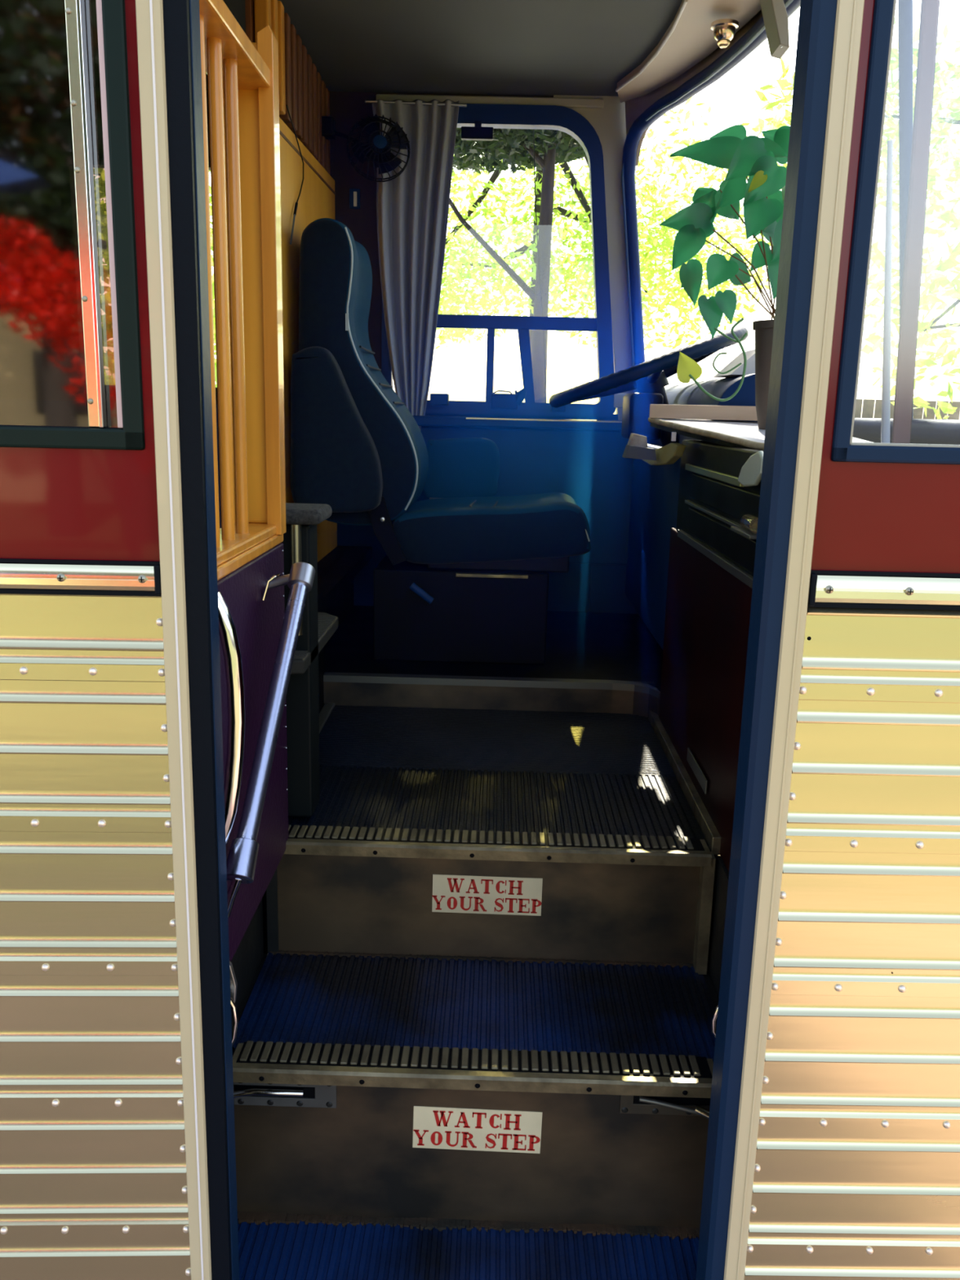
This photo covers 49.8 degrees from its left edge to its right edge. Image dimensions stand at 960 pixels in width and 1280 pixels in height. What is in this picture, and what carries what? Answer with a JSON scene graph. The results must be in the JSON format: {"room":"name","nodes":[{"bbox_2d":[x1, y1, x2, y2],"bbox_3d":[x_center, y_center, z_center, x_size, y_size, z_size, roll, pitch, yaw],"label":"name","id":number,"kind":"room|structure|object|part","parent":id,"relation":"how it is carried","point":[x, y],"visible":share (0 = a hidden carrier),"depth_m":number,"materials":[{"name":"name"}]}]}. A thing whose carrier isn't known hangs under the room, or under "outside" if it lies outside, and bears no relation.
{"room":"bus entrance","nodes":[
{"label":"bus entrance","id":0,"kind":"room"},
{"bbox_2d":[231,591,324,1024],"bbox_3d":[-0.473,0.399,1.877,0.226,0.785,1.225,2,13,1],"label":"wall","id":1,"kind":"structure","parent":0,"point":[246,959],"depth_m":1.65,"materials":[{"name":"metal"}]},
{"bbox_2d":[290,612,338,674],"bbox_3d":[-0.425,-0.004,1.831,0.300,0.026,0.400,2,13,1],"label":"step","id":2,"kind":"structure","parent":1,"relation":"on","point":[327,623],"depth_m":1.81,"materials":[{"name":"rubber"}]},
{"bbox_2d":[323,671,660,718],"bbox_3d":[0.028,0.129,2.434,0.794,0.076,0.126,3,13,9],"label":"trim","id":3,"kind":"structure","parent":1,"relation":"attached to","point":[353,689],"depth_m":2.43,"materials":[{"name":"grey metal"}]},
{"bbox_2d":[631,680,654,684],"bbox_3d":[0.020,0.131,2.447,0.780,0.085,0.018,2,13,1],"label":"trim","id":4,"kind":"structure","parent":1,"relation":"attached to","point":[632,681],"depth_m":2.44,"materials":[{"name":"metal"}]},
{"bbox_2d":[318,546,353,626],"bbox_3d":[-0.416,-0.059,2.725,0.010,0.235,1.130,2,13,1],"label":"step","id":5,"kind":"structure","parent":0,"point":[343,603],"depth_m":3.06,"materials":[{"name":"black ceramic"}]},
{"bbox_2d":[317,546,372,612],"bbox_3d":[-1.464,-0.079,2.239,2.208,0.035,2.110,2,13,1],"label":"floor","id":6,"kind":"structure","parent":0,"point":[333,581],"depth_m":2.80,"materials":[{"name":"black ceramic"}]},
{"bbox_2d":[279,117,337,562],"bbox_3d":[-0.470,-0.638,2.721,0.052,1.245,0.870,2,13,1],"label":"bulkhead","id":7,"kind":"object","parent":6,"relation":"on","point":[316,201],"visible":0.09,"depth_m":2.46,"materials":[{"name":"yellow wood"}]},
{"bbox_2d":[244,0,330,175],"bbox_3d":[-0.455,-1.361,2.561,0.042,0.234,0.870,2,13,1],"label":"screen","id":8,"kind":"object","parent":7,"relation":"on","point":[306,96],"visible":0.74,"depth_m":2.45,"materials":[{"name":"brown wood"}]},
{"bbox_2d":[321,114,410,182],"bbox_3d":[-0.334,-1.343,2.824,0.287,0.173,0.115,4,13,10],"label":"wall fan","id":9,"kind":"object","parent":8,"relation":"attached to","point":[377,153],"visible":0.98,"depth_m":2.79,"materials":[{"name":"black plastic"}]},
{"bbox_3d":[-0.367,-1.381,2.852,0.154,0.070,0.022,3,13,8],"label":"arm","id":10,"kind":"part","parent":9,"relation":"part of","materials":[{"name":"black plastic"}]},
{"bbox_2d":[285,104,303,244],"bbox_3d":[-0.431,-1.070,2.425,0.008,0.292,0.196,2,13,1],"label":"hanging cable","id":11,"kind":"object","parent":7,"relation":"hanging from","point":[296,202],"visible":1,"depth_m":2.41,"materials":[{"name":"black plastic"}]},
{"bbox_3d":[-0.430,-1.120,2.414,0.003,0.188,0.196,2,12,1],"label":"cord","id":12,"kind":"part","parent":11,"relation":"part of","materials":[{"name":"black plastic"}]},
{"bbox_2d":[206,88,637,613],"bbox_3d":[-0.865,-0.605,3.208,3.350,2.250,0.048,2,13,1],"label":"wall","id":13,"kind":"structure","parent":0,"point":[347,108],"depth_m":3.12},
{"bbox_2d":[208,155,217,397],"bbox_3d":[-0.979,-1.076,3.082,0.500,0.680,0.045,2,13,1],"label":"window","id":14,"kind":"structure","parent":13,"relation":"in","point":[209,160],"depth_m":2.99,"materials":[{"name":"clear glass"}]},
{"bbox_2d":[349,188,359,208],"bbox_3d":[-0.366,-1.290,3.021,0.031,0.054,0.018,2,13,1],"label":"wall switch","id":15,"kind":"object","parent":13,"relation":"attached to","point":[354,193],"visible":1,"depth_m":3.02,"materials":[{"name":"blue plastic"}]},
{"bbox_2d":[376,93,604,108],"bbox_3d":[0.028,-1.540,2.956,0.650,0.024,0.022,2,13,1],"label":"trim","id":16,"kind":"structure","parent":13,"relation":"attached to","point":[582,103],"depth_m":2.94,"materials":[{"name":"grey paint"}]},
{"bbox_2d":[381,103,615,417],"bbox_3d":[0.066,-1.105,3.043,0.708,0.862,0.070,2,13,1],"label":"window","id":17,"kind":"structure","parent":13,"relation":"in","point":[477,122],"depth_m":3.07,"materials":[{"name":"blue metal"}]},
{"bbox_2d":[412,404,632,564],"bbox_3d":[0.116,-0.472,3.124,0.720,0.475,0.123,2,13,1],"label":"wall panel","id":18,"kind":"object","parent":13,"relation":"attached to","point":[583,460],"depth_m":3.09,"materials":[{"name":"blue metal"}]},
{"bbox_2d":[430,393,448,405],"bbox_3d":[-0.120,-0.715,3.071,0.054,0.033,0.060,2,13,1],"label":"box","id":19,"kind":"object","parent":18,"relation":"on","point":[435,398],"visible":1,"depth_m":3.04,"materials":[{"name":"blue plastic"}]},
{"bbox_2d":[490,393,517,408],"bbox_3d":[0.072,-0.710,3.074,0.078,0.044,0.050,2,13,1],"label":"box","id":20,"kind":"object","parent":18,"relation":"on","point":[499,401],"visible":0.98,"depth_m":3.05,"materials":[{"name":"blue plastic"}]},
{"bbox_2d":[493,387,526,405],"bbox_3d":[0.088,-0.720,3.057,0.100,0.051,0.030,2,13,1],"label":"microphone","id":21,"kind":"object","parent":18,"relation":"on","point":[522,393],"visible":1,"depth_m":3.04,"materials":[{"name":"blue plastic"}]},
{"bbox_3d":[0.073,-0.722,3.046,0.073,0.029,0.011,3,13,9],"label":"cord","id":22,"kind":"part","parent":21,"relation":"part of","materials":[{"name":"plastic"}]},
{"bbox_3d":[0.231,-0.685,3.050,0.040,0.022,0.040,2,13,1],"label":"wiper knob","id":23,"kind":"part","parent":18,"relation":"part of","materials":[{"name":"blue plastic"}]},
{"bbox_2d":[533,128,546,403],"bbox_3d":[0.190,-1.078,3.169,0.086,0.957,0.108,2,13,1],"label":"pole","id":24,"kind":"object","parent":13,"relation":"attached to","point":[533,129],"visible":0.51,"depth_m":3.19,"materials":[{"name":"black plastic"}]},
{"bbox_2d":[553,94,633,420],"bbox_3d":[0.366,-1.108,3.072,0.333,0.950,0.050,2,13,1],"label":"trim","id":25,"kind":"structure","parent":13,"relation":"attached to","point":[608,122],"depth_m":3.02,"materials":[{"name":"grey paint"}]},
{"bbox_2d":[205,0,682,96],"bbox_3d":[-0.925,-1.383,1.966,3.222,0.035,2.160,2,13,1],"label":"ceiling","id":26,"kind":"structure","parent":0,"point":[507,47],"depth_m":2.54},
{"bbox_2d":[364,98,466,429],"bbox_3d":[-0.190,-1.055,2.991,0.284,0.934,0.062,2,13,1],"label":"curtain","id":27,"kind":"object","parent":26,"relation":"hanging from","point":[412,207],"visible":0.81,"depth_m":2.96,"materials":[{"name":"grey fabric"}]},
{"bbox_3d":[-0.179,-1.500,2.888,0.284,0.013,0.008,2,12,1],"label":"rail","id":28,"kind":"part","parent":27,"relation":"part of","materials":[{"name":"grey metal"}]},
{"bbox_2d":[615,0,761,102],"bbox_3d":[0.533,-1.356,2.144,0.179,0.024,1.654,0,13,-7],"label":"panel","id":29,"kind":"object","parent":26,"relation":"attached to","point":[689,39],"visible":0.97,"depth_m":2.46,"materials":[{"name":"beige plastic"}]},
{"bbox_2d":[711,18,738,48],"bbox_3d":[0.539,-1.335,2.283,0.060,0.048,0.060,2,13,1],"label":"dome lamp","id":30,"kind":"object","parent":29,"relation":"attached to","point":[724,29],"visible":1,"depth_m":2.27,"materials":[{"name":"gold metal"}]},
{"bbox_2d":[760,0,789,58],"bbox_3d":[0.554,-1.169,1.948,0.051,0.113,0.070,2,13,1],"label":"sun visor","id":31,"kind":"object","parent":29,"relation":"hanging from","point":[775,18],"visible":1,"depth_m":1.93,"materials":[{"name":"grey paint"}]},
{"bbox_2d":[237,1211,699,1279],"bbox_3d":[-0.007,0.899,1.381,0.747,0.048,0.277,2,13,1],"label":"step","id":32,"kind":"structure","parent":0,"point":[273,1246],"depth_m":1.46,"materials":[{"name":"blue rubber"}]},
{"bbox_2d":[231,950,718,1227],"bbox_3d":[0.002,0.697,1.610,0.746,0.272,0.327,2,13,1],"label":"step","id":33,"kind":"structure","parent":32,"relation":"on","point":[563,1040],"depth_m":1.50,"materials":[{"name":"metal"}]},
{"bbox_2d":[233,1082,336,1108],"bbox_3d":[-0.289,0.646,1.466,0.170,0.054,0.027,0,13,-8],"label":"latch plate","id":34,"kind":"object","parent":33,"relation":"attached to","point":[244,1093],"visible":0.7,"depth_m":1.47,"materials":[{"name":"grey metal"}]},
{"bbox_3d":[-0.312,0.654,1.459,0.124,0.040,0.017,0,13,-8],"label":"chrome rod","id":35,"kind":"part","parent":34,"relation":"part of","materials":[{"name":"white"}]},
{"bbox_2d":[412,1106,542,1153],"bbox_3d":[-0.004,0.700,1.475,0.183,0.068,0.001,2,13,1],"label":"warning sticker","id":36,"kind":"object","parent":33,"relation":"attached to","point":[433,1127],"visible":1,"depth_m":1.48,"materials":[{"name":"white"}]},
{"bbox_2d":[266,702,718,974],"bbox_3d":[0.009,0.352,2.073,0.771,0.220,0.804,2,13,1],"label":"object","id":37,"kind":"structure","parent":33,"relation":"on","point":[591,806],"depth_m":1.73,"materials":[{"name":"metal"}]},
{"bbox_2d":[217,542,288,961],"bbox_3d":[-0.319,0.141,1.419,0.021,0.496,0.447,2,13,1],"label":"panel","id":38,"kind":"object","parent":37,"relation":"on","point":[258,622],"visible":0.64,"depth_m":1.44,"materials":[{"name":"purple"}]},
{"bbox_2d":[217,591,244,844],"bbox_3d":[-0.297,0.095,1.210,0.044,0.308,0.020,2,13,1],"label":"grab bar","id":39,"kind":"object","parent":38,"relation":"attached to","point":[227,628],"visible":0.77,"depth_m":1.20,"materials":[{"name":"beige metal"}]},
{"bbox_2d":[229,960,238,1046],"bbox_3d":[-0.319,0.463,1.315,0.026,0.137,0.022,2,13,1],"label":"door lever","id":40,"kind":"object","parent":38,"relation":"attached to","point":[233,984],"visible":0.45,"depth_m":1.31,"materials":[{"name":"grey metal"}]},
{"bbox_3d":[-0.321,0.435,1.316,0.022,0.084,0.008,2,12,1],"label":"lever","id":41,"kind":"part","parent":40,"relation":"part of","materials":[{"name":"grey metal"}]},
{"bbox_2d":[199,0,286,580],"bbox_3d":[-0.334,-0.448,1.291,0.083,0.705,0.442,2,13,1],"label":"screen","id":42,"kind":"object","parent":38,"relation":"on","point":[243,91],"visible":0.61,"depth_m":1.41,"materials":[{"name":"brown wood"}]},
{"bbox_3d":[-0.327,-0.725,1.219,0.074,0.024,0.420,2,12,1],"label":"rail","id":43,"kind":"part","parent":42,"relation":"part of","materials":[{"name":"brown wood"}]},
{"bbox_3d":[-0.343,-0.125,1.360,0.071,0.015,0.436,2,12,1],"label":"rail","id":44,"kind":"part","parent":42,"relation":"part of","materials":[{"name":"brown wood"}]},
{"bbox_3d":[-0.344,-0.111,1.366,0.079,0.015,0.442,2,12,1],"label":"board","id":45,"kind":"part","parent":42,"relation":"part of","materials":[{"name":"brown wood"}]},
{"bbox_3d":[-0.299,-0.498,1.487,0.021,0.690,0.037,2,12,1],"label":"corner post","id":46,"kind":"part","parent":42,"relation":"part of","materials":[{"name":"brown wood"}]},
{"bbox_2d":[226,561,315,917],"bbox_3d":[-0.278,0.118,1.361,0.072,0.405,0.332,2,13,1],"label":"handrail","id":47,"kind":"object","parent":38,"relation":"attached to","point":[241,864],"visible":0.93,"depth_m":1.33,"materials":[{"name":"silver metal"}]},
{"bbox_2d":[281,502,332,816],"bbox_3d":[-0.316,0.037,1.733,0.123,0.522,0.125,2,13,1],"label":"post","id":48,"kind":"object","parent":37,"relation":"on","point":[300,542],"visible":0.5,"depth_m":1.71,"materials":[{"name":"black metal"}]},
{"bbox_2d":[431,874,542,915],"bbox_3d":[0.012,0.423,1.711,0.181,0.067,0.001,2,13,1],"label":"warning sticker","id":49,"kind":"object","parent":37,"relation":"attached to","point":[465,894],"visible":1,"depth_m":1.71,"materials":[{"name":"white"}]},
{"bbox_2d":[648,710,720,854],"bbox_3d":[0.403,0.236,2.057,0.034,0.068,0.770,2,13,1],"label":"rail","id":50,"kind":"object","parent":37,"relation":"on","point":[713,837],"visible":0.24,"depth_m":1.92,"materials":[{"name":"metal"}]},
{"bbox_2d":[619,1095,710,1119],"bbox_3d":[0.272,0.654,1.446,0.148,0.042,0.029,2,13,1],"label":"latch plate","id":51,"kind":"object","parent":33,"relation":"attached to","point":[635,1104],"visible":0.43,"depth_m":1.46,"materials":[{"name":"grey metal"}]},
{"bbox_3d":[0.277,0.655,1.449,0.108,0.023,0.008,3,13,7],"label":"rod","id":52,"kind":"part","parent":51,"relation":"part of","materials":[{"name":"grey metal"}]},
{"bbox_2d":[0,0,959,573],"bbox_3d":[-0.410,-0.121,1.079,2.250,2.250,0.090,1,13,-2],"label":"wall","id":53,"kind":"structure","parent":0,"point":[55,503],"depth_m":1.07,"materials":[{"name":"red paint"}]},
{"bbox_2d":[0,0,145,450],"bbox_3d":[-0.780,-0.595,0.976,0.887,0.798,0.036,1,13,-2],"label":"window","id":54,"kind":"structure","parent":53,"relation":"in","point":[71,370],"depth_m":1.03,"materials":[{"name":"black"}]},
{"bbox_2d":[0,558,160,595],"bbox_3d":[-0.646,-0.069,1.080,0.620,0.036,0.017,1,13,-2],"label":"trim","id":55,"kind":"structure","parent":53,"relation":"attached to","point":[17,575],"depth_m":1.08,"materials":[{"name":"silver metal"}]},
{"bbox_2d":[0,593,191,1279],"bbox_3d":[-0.659,0.436,1.197,0.619,1.000,0.011,1,13,-2],"label":"panel","id":56,"kind":"object","parent":53,"relation":"attached to","point":[93,1178],"visible":1,"depth_m":1.19,"materials":[{"name":"metal"}]},
{"bbox_2d":[135,0,239,1279],"bbox_3d":[-0.309,-0.172,1.089,0.050,2.350,0.056,2,13,1],"label":"door frame","id":57,"kind":"structure","parent":53,"relation":"attached to","point":[168,31],"depth_m":1.09,"materials":[{"name":"beige paint"}]},
{"bbox_2d":[711,1004,718,1037],"bbox_3d":[0.303,0.481,1.297,0.024,0.066,0.010,2,13,1],"label":"door lever","id":58,"kind":"object","parent":53,"relation":"attached to","point":[715,1015],"visible":0.26,"depth_m":1.30,"materials":[{"name":"silver metal"}]},
{"bbox_2d":[695,0,864,1279],"bbox_3d":[0.323,-0.155,1.080,0.046,2.350,0.056,2,13,1],"label":"door frame","id":59,"kind":"structure","parent":53,"relation":"attached to","point":[829,33],"depth_m":1.08,"materials":[{"name":"beige paint"}]},
{"bbox_2d":[744,607,959,1279],"bbox_3d":[0.641,0.462,1.204,0.619,1.008,0.010,1,13,-1],"label":"panel","id":60,"kind":"object","parent":53,"relation":"attached to","point":[857,1169],"visible":1,"depth_m":1.18,"materials":[{"name":"metal"}]},
{"bbox_2d":[807,569,959,610],"bbox_3d":[0.654,-0.047,1.085,0.620,0.038,0.017,1,13,-1],"label":"trim","id":61,"kind":"structure","parent":53,"relation":"attached to","point":[827,588],"depth_m":1.08,"materials":[{"name":"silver metal"}]},
{"bbox_2d":[831,0,959,464],"bbox_3d":[0.542,-0.568,0.988,0.348,0.792,0.036,1,13,-1],"label":"window","id":62,"kind":"structure","parent":53,"relation":"in","point":[843,450],"depth_m":1.02,"materials":[{"name":"clear glass"}]},
{"bbox_2d":[262,863,715,969],"bbox_3d":[-0.235,0.704,2.547,1.820,0.012,1.800,2,13,1],"label":"floor","id":63,"kind":"structure","parent":0,"point":[264,898],"depth_m":2.54,"materials":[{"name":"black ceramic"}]},
{"bbox_2d":[324,605,662,691],"bbox_3d":[0.143,0.022,2.860,1.110,0.045,0.880,2,13,1],"label":"floor","id":64,"kind":"structure","parent":0,"point":[580,645],"depth_m":2.69,"materials":[{"name":"black metal"}]},
{"bbox_2d":[290,217,591,664],"bbox_3d":[-0.077,-0.489,2.634,0.712,1.038,0.560,2,13,1],"label":"seat","id":65,"kind":"object","parent":64,"relation":"on","point":[462,576],"visible":0.98,"depth_m":2.48,"materials":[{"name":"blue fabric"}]},
{"bbox_3d":[-0.331,-0.483,2.389,0.210,0.373,0.070,2,12,1],"label":"folded armrest","id":66,"kind":"part","parent":65,"relation":"part of","materials":[{"name":"blue leather"}]},
{"bbox_3d":[-0.281,-0.657,2.606,0.290,0.707,0.400,2,12,1],"label":"backrest","id":67,"kind":"part","parent":65,"relation":"part of","materials":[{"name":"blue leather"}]},
{"bbox_3d":[-0.140,-0.112,2.478,0.061,0.052,0.017,2,12,1],"label":"adjuster handle","id":68,"kind":"part","parent":65,"relation":"part of","materials":[{"name":"blue plastic"}]},
{"bbox_3d":[-0.054,-0.477,2.892,0.218,0.177,0.060,2,12,1],"label":"armrest","id":69,"kind":"part","parent":65,"relation":"part of","materials":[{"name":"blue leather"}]},
{"bbox_3d":[0.029,-0.157,2.521,0.176,0.008,0.020,2,12,1],"label":"slide rail","id":70,"kind":"part","parent":65,"relation":"part of","materials":[{"name":"metal"}]},
{"bbox_2d":[392,492,591,564],"bbox_3d":[0.032,-0.296,2.679,0.486,0.158,0.400,2,12,1],"label":"seat cushion","id":71,"kind":"object","parent":65,"relation":"on","point":[455,527],"depth_m":2.49,"materials":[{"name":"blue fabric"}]},
{"bbox_2d":[642,442,685,465],"bbox_3d":[0.391,-0.400,2.223,0.018,0.058,0.495,2,13,1],"label":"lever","id":72,"kind":"object","parent":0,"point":[668,454],"visible":0.82,"depth_m":2.09,"materials":[{"name":"beige"}]},
{"bbox_2d":[622,444,656,460],"bbox_3d":[0.342,-0.402,2.214,0.068,0.030,0.050,2,13,1],"label":"leaflet","id":73,"kind":"object","parent":72,"relation":"attached to","point":[630,451],"visible":1,"depth_m":2.19,"materials":[{"name":"grey paper"}]},
{"bbox_2d":[626,432,647,447],"bbox_3d":[0.341,-0.430,2.239,0.040,0.034,0.050,2,13,1],"label":"leaflet","id":74,"kind":"object","parent":73,"relation":"on","point":[637,440],"visible":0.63,"depth_m":2.21,"materials":[{"name":"white paper"}]},
{"bbox_2d":[624,6,799,165],"bbox_3d":[0.587,-1.287,1.940,0.201,0.300,2.085,0,13,-5],"label":"wall","id":75,"kind":"structure","parent":0,"point":[634,108],"depth_m":2.77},
{"bbox_2d":[707,855,728,998],"bbox_3d":[0.382,0.645,1.521,0.012,0.500,0.455,2,13,1],"label":"wall","id":76,"kind":"structure","parent":0,"point":[722,873],"depth_m":1.66,"materials":[{"name":"metal"}]},
{"bbox_2d":[658,440,764,871],"bbox_3d":[0.435,0.009,1.727,0.096,0.655,1.135,2,13,1],"label":"base cabinet","id":77,"kind":"object","parent":76,"relation":"on","point":[711,565],"depth_m":1.79,"materials":[{"name":"black wood"}]},
{"bbox_3d":[0.394,0.236,1.878,0.003,0.025,0.180,2,12,1],"label":"kick plate","id":78,"kind":"part","parent":77,"relation":"part of","materials":[{"name":"grey metal"}]},
{"bbox_3d":[0.403,-0.206,1.734,0.008,0.006,0.630,2,12,1],"label":"edge rail","id":79,"kind":"part","parent":77,"relation":"part of","materials":[{"name":"grey metal"}]},
{"bbox_3d":[0.406,-0.292,1.812,0.008,0.012,0.480,2,12,1],"label":"edge rail","id":80,"kind":"part","parent":77,"relation":"part of","materials":[{"name":"green"}]},
{"bbox_3d":[0.401,-0.139,1.754,0.008,0.014,0.740,2,12,1],"label":"edge rail","id":81,"kind":"part","parent":77,"relation":"part of","materials":[{"name":"grey metal"}]},
{"bbox_3d":[0.401,-0.147,1.624,0.005,0.048,0.810,2,12,1],"label":"drawer","id":82,"kind":"part","parent":77,"relation":"part of","materials":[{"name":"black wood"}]},
{"bbox_3d":[0.403,-0.212,1.610,0.005,0.047,0.810,2,12,1],"label":"drawer","id":83,"kind":"part","parent":77,"relation":"part of","materials":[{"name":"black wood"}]},
{"bbox_2d":[730,514,758,539],"bbox_3d":[0.384,-0.164,1.472,0.026,0.028,0.120,2,13,1],"label":"handle","id":84,"kind":"object","parent":77,"relation":"on","point":[748,522],"visible":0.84,"depth_m":1.45,"materials":[{"name":"grey metal"}]},
{"bbox_3d":[0.396,-0.249,1.505,0.008,0.055,0.143,2,13,1],"label":"scraper blade","id":85,"kind":"part","parent":77,"relation":"part of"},
{"bbox_2d":[648,417,871,449],"bbox_3d":[0.489,-0.368,1.854,0.293,0.054,0.603,2,13,1],"label":"countertop","id":86,"kind":"structure","parent":77,"relation":"on","point":[748,435],"depth_m":1.86,"materials":[{"name":"white laminate"}]},
{"bbox_2d":[671,431,676,441],"bbox_3d":[0.367,-0.386,1.959,0.009,0.017,0.005,2,13,1],"label":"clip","id":87,"kind":"object","parent":86,"relation":"attached to","point":[673,433],"visible":1,"depth_m":1.96,"materials":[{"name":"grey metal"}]},
{"bbox_2d":[648,404,757,421],"bbox_3d":[0.491,-0.455,2.069,0.300,0.028,0.030,6,13,19],"label":"batten","id":88,"kind":"object","parent":86,"relation":"on","point":[656,411],"visible":0.56,"depth_m":2.07,"materials":[{"name":"brown wood"}]},
{"bbox_2d":[658,124,790,429],"bbox_3d":[0.456,-0.625,1.790,0.306,0.516,0.202,2,13,1],"label":"pothos","id":89,"kind":"object","parent":86,"relation":"on","point":[753,157],"visible":0.71,"depth_m":1.74,"materials":[{"name":"green plant"}]},
{"bbox_2d":[752,320,774,429],"bbox_3d":[0.540,-0.475,1.871,0.104,0.193,0.104,2,12,1],"label":"pot","id":90,"kind":"object","parent":86,"relation":"on","point":[764,329],"depth_m":1.85,"materials":[{"name":"grey ceramic"}]},
{"bbox_2d":[859,438,936,444],"bbox_3d":[0.712,0.165,2.259,0.299,1.235,2.096,0,13,-5],"label":"wall","id":91,"kind":"structure","parent":0,"point":[866,439],"depth_m":1.94,"materials":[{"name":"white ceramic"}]},
{"bbox_2d":[625,373,757,649],"bbox_3d":[0.566,-0.232,2.171,0.260,0.640,1.960,2,13,1],"label":"dashboard","id":92,"kind":"object","parent":91,"relation":"attached to","point":[655,489],"visible":0.22,"depth_m":2.59,"materials":[{"name":"blue plastic"}]},
{"bbox_2d":[613,393,626,408],"bbox_3d":[0.399,-0.672,2.901,0.045,0.039,0.010,2,13,1],"label":"plate","id":93,"kind":"object","parent":92,"relation":"attached to","point":[618,397],"visible":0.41,"depth_m":2.90,"materials":[{"name":"grey"}]},
{"bbox_2d":[549,326,748,446],"bbox_3d":[0.401,-0.511,2.542,0.465,0.505,0.497,2,13,1],"label":"steering wheel","id":94,"kind":"object","parent":92,"relation":"attached to","point":[649,379],"visible":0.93,"depth_m":2.45,"materials":[{"name":"blue rubber"}]},
{"bbox_3d":[0.480,-0.441,2.367,0.020,0.060,0.170,2,12,1],"label":"gauge panel","id":95,"kind":"part","parent":92,"relation":"part of","materials":[{"name":"plastic"}]},
{"bbox_2d":[647,373,757,445],"bbox_3d":[0.594,-0.503,2.587,0.230,0.290,1.030,2,12,1],"label":"hood","id":96,"kind":"object","parent":92,"relation":"attached to","point":[690,393],"depth_m":2.19,"materials":[{"name":"blue metal"}]},
{"bbox_2d":[713,349,755,377],"bbox_3d":[0.559,-0.590,2.204,0.085,0.055,0.180,2,13,1],"label":"tent card","id":97,"kind":"object","parent":92,"relation":"on","point":[750,355],"visible":0.55,"depth_m":2.15,"materials":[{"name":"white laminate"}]},
{"bbox_2d":[880,139,893,443],"bbox_3d":[0.555,-0.461,1.403,0.046,0.401,0.012,2,13,1],"label":"rod","id":98,"kind":"object","parent":92,"relation":"attached to","point":[886,393],"visible":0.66,"depth_m":1.40,"materials":[{"name":"white metal"}]},
{"bbox_2d":[621,0,959,444],"bbox_3d":[0.618,-0.922,2.025,0.295,1.047,2.117,0,13,-5],"label":"window","id":99,"kind":"structure","parent":91,"relation":"in","point":[922,430],"depth_m":2.33,"materials":[{"name":"blue metal"}]},
{"bbox_3d":[0.708,-0.817,1.716,0.126,0.917,0.021,2,12,1],"label":"post","id":100,"kind":"part","parent":99,"relation":"part of","materials":[{"name":"white metal"}]},
{"bbox_2d":[891,0,939,443],"bbox_3d":[0.601,-0.726,1.398,0.064,0.920,0.006,2,13,1],"label":"pillar","id":101,"kind":"structure","parent":0,"point":[929,17],"depth_m":1.43,"materials":[{"name":"white metal"}]},
{"label":"outside","id":102,"kind":"structure","parent":0,"visible":0},
{"bbox_3d":[0.221,-1.405,13.391,60.000,0.056,19.400,2,13,1],"label":"road","id":103,"kind":"object","parent":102,"visible":0},
{"bbox_2d":[208,170,217,387],"bbox_3d":[-2.912,-2.222,6.935,4.267,4.196,2.128,-1,13,-10],"label":"tree","id":104,"kind":"object","parent":103,"relation":"on","point":[210,187],"visible":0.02,"depth_m":6.65,"materials":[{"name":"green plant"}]},
{"bbox_2d":[448,127,586,403],"bbox_3d":[0.192,-3.115,6.865,4.032,6.122,2.069,2,13,1],"label":"pergola","id":105,"kind":"object","parent":103,"relation":"on","point":[513,147],"visible":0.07,"depth_m":6.84,"materials":[{"name":"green plant"}]},
{"bbox_2d":[435,97,782,403],"bbox_3d":[0.477,-4.024,10.111,5.604,6.500,2.759,2,13,1],"label":"maple tree","id":106,"kind":"object","parent":103,"relation":"on","point":[666,246],"visible":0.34,"depth_m":9.83,"materials":[{"name":"yellow plant"}]},
{"bbox_2d":[740,18,959,419],"bbox_3d":[5.510,-3.446,9.215,6.451,6.000,3.560,5,13,15],"label":"leafy tree","id":107,"kind":"object","parent":103,"relation":"on","point":[944,124],"visible":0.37,"depth_m":9.30,"materials":[{"name":"yellow plant"}]},
{"bbox_2d":[854,399,959,419],"bbox_3d":[4.236,-2.113,12.884,3.300,1.750,0.070,2,13,1],"label":"fence","id":108,"kind":"object","parent":103,"relation":"on","point":[868,404],"visible":0.09,"depth_m":12.67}
]}

